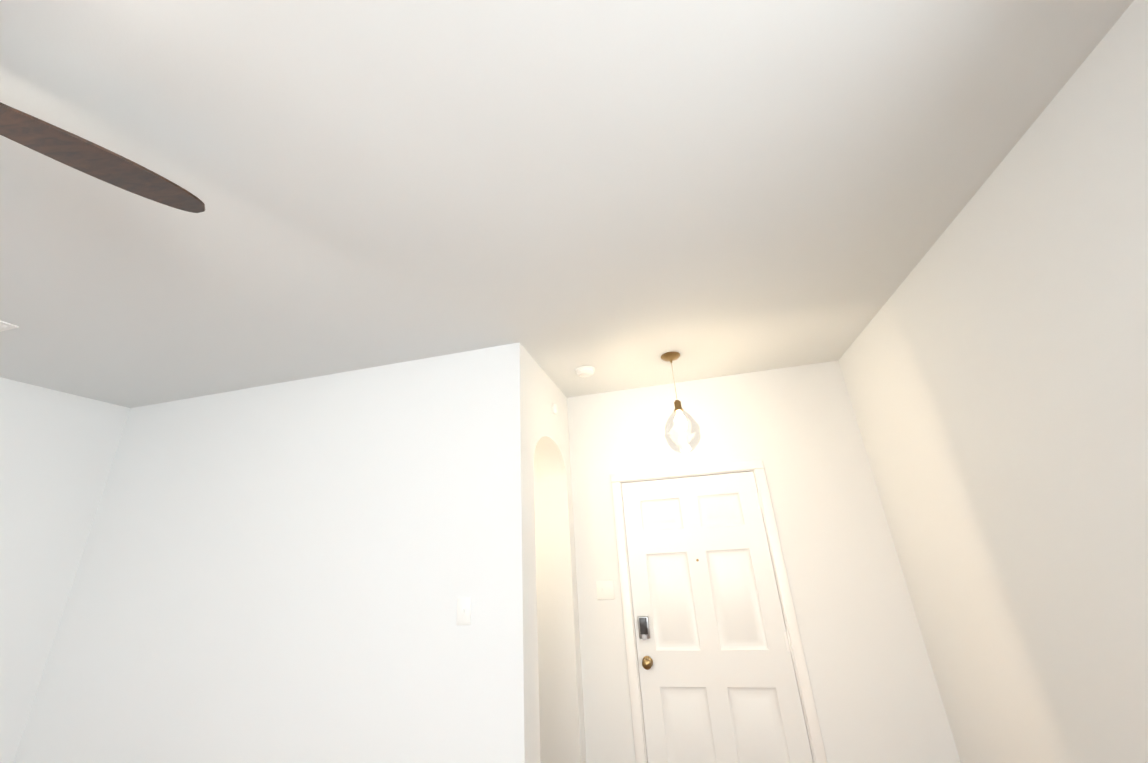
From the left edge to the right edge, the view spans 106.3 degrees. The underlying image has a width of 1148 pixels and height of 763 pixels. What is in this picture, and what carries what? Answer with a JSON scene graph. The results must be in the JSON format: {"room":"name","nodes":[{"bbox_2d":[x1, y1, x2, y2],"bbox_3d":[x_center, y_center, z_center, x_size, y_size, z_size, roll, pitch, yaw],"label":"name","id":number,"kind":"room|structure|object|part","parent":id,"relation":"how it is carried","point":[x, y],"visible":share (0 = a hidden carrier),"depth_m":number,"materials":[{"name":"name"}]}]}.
{"room":"living room","nodes":[
{"label":"living room","id":0,"kind":"room"},
{"bbox_2d":[0,377,130,762],"bbox_3d":[-3.696,0.755,0.673,0.120,2.740,4.670,-8,-22,12],"label":"wall","id":1,"kind":"structure","parent":0,"point":[58,449],"depth_m":2.58,"materials":[{"name":"white paint"}]},
{"bbox_2d":[13,342,540,762],"bbox_3d":[-1.651,1.292,2.382,2.975,2.740,0.200,-8,-22,12],"label":"wall","id":2,"kind":"structure","parent":0,"point":[289,572],"depth_m":2.32,"materials":[{"name":"white paint"}]},
{"bbox_2d":[456,598,470,624],"bbox_3d":[-0.523,1.089,2.034,0.072,0.115,0.016,-8,-22,12],"label":"light switch","id":3,"kind":"object","parent":2,"relation":"attached to","point":[463,611],"visible":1,"depth_m":2.04,"materials":[{"name":"white plastic"}]},
{"bbox_2d":[531,356,566,483],"bbox_3d":[-0.283,0.294,2.890,0.260,0.670,0.720,-8,-22,12],"label":"wall","id":4,"kind":"structure","parent":0,"point":[549,455],"depth_m":2.97,"materials":[{"name":"white paint"}]},
{"bbox_2d":[552,403,557,413],"bbox_3d":[-0.131,0.188,2.987,0.024,0.072,0.072,-8,-22,12],"label":"sensor","id":5,"kind":"object","parent":4,"relation":"attached to","point":[554,408],"visible":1,"depth_m":2.96,"materials":[{"name":"white plastic"}]},
{"bbox_2d":[534,394,586,762],"bbox_3d":[-0.607,1.493,3.065,1.295,2.740,0.250,-8,-22,12],"label":"wall","id":6,"kind":"structure","parent":0,"point":[562,724],"depth_m":2.77,"materials":[{"name":"white paint"}]},
{"bbox_2d":[0,0,1133,407],"bbox_3d":[-1.609,-0.666,1.271,6.070,0.100,5.820,-8,-22,12],"label":"ceiling","id":7,"kind":"structure","parent":0,"point":[620,194],"depth_m":1.38,"materials":[{"name":"white paint"}]},
{"bbox_2d":[0,321,18,331],"bbox_3d":[-2.764,-0.288,1.910,0.240,0.010,0.300,-8,-22,12],"label":"ceiling vent","id":8,"kind":"object","parent":7,"relation":"in","point":[4,326],"visible":1,"depth_m":2.01,"materials":[{"name":"white paint"}]},
{"bbox_2d":[0,102,204,212],"bbox_3d":[-1.381,-0.699,0.660,1.261,0.304,1.284,-8,-22,12],"label":"fan","id":9,"kind":"object","parent":7,"relation":"hanging from","point":[72,150],"visible":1,"depth_m":1.01,"materials":[{"name":"brown wood"}]},
{"bbox_2d":[575,366,594,376],"bbox_3d":[0.076,-0.062,2.903,0.132,0.038,0.132,-8,-22,12],"label":"smoke detector","id":10,"kind":"object","parent":7,"relation":"attached to","point":[584,371],"visible":1,"depth_m":2.87,"materials":[{"name":"white plastic"}]},
{"bbox_2d":[661,352,700,453],"bbox_3d":[0.641,0.130,2.661,0.213,0.634,0.211,-8,-22,12],"label":"pendant light","id":11,"kind":"object","parent":7,"relation":"hanging from","point":[670,357],"depth_m":2.64,"materials":[{"name":"clear glass"}]},
{"bbox_3d":[0.651,0.296,2.596,0.213,0.278,0.211,-8,-22,12],"label":"pendant light shade","id":12,"kind":"part","parent":11,"relation":"part of","materials":[{"name":"glass"}]},
{"bbox_2d":[567,361,960,762],"bbox_3d":[1.050,1.278,2.771,2.095,2.740,0.120,-8,-22,12],"label":"wall","id":13,"kind":"structure","parent":0,"point":[872,679],"depth_m":2.74,"materials":[{"name":"white paint"}]},
{"bbox_2d":[596,580,614,599],"bbox_3d":[0.209,1.397,2.877,0.118,0.115,0.016,-8,-22,12],"label":"light switch","id":14,"kind":"object","parent":13,"relation":"attached to","point":[605,590],"visible":1,"depth_m":2.88,"materials":[{"name":"white plastic"}]},
{"bbox_2d":[621,471,812,762],"bbox_3d":[0.838,1.603,2.633,0.914,2.012,0.115,-8,-22,12],"label":"front door","id":15,"kind":"structure","parent":13,"relation":"in","point":[718,682],"depth_m":2.67,"materials":[{"name":"white paint"}]},
{"bbox_2d":[611,460,826,762],"bbox_3d":[0.845,1.601,2.692,1.038,2.104,0.145,-8,-22,12],"label":"door frame","id":16,"kind":"structure","parent":13,"relation":"attached to","point":[756,467],"depth_m":2.72,"materials":[{"name":"white paint"}]},
{"bbox_2d":[838,0,1147,762],"bbox_3d":[1.315,0.188,0.001,0.120,2.740,5.520,-8,-22,12],"label":"wall","id":17,"kind":"structure","parent":0,"point":[993,361],"depth_m":1.47,"materials":[{"name":"white paint"}]}
]}

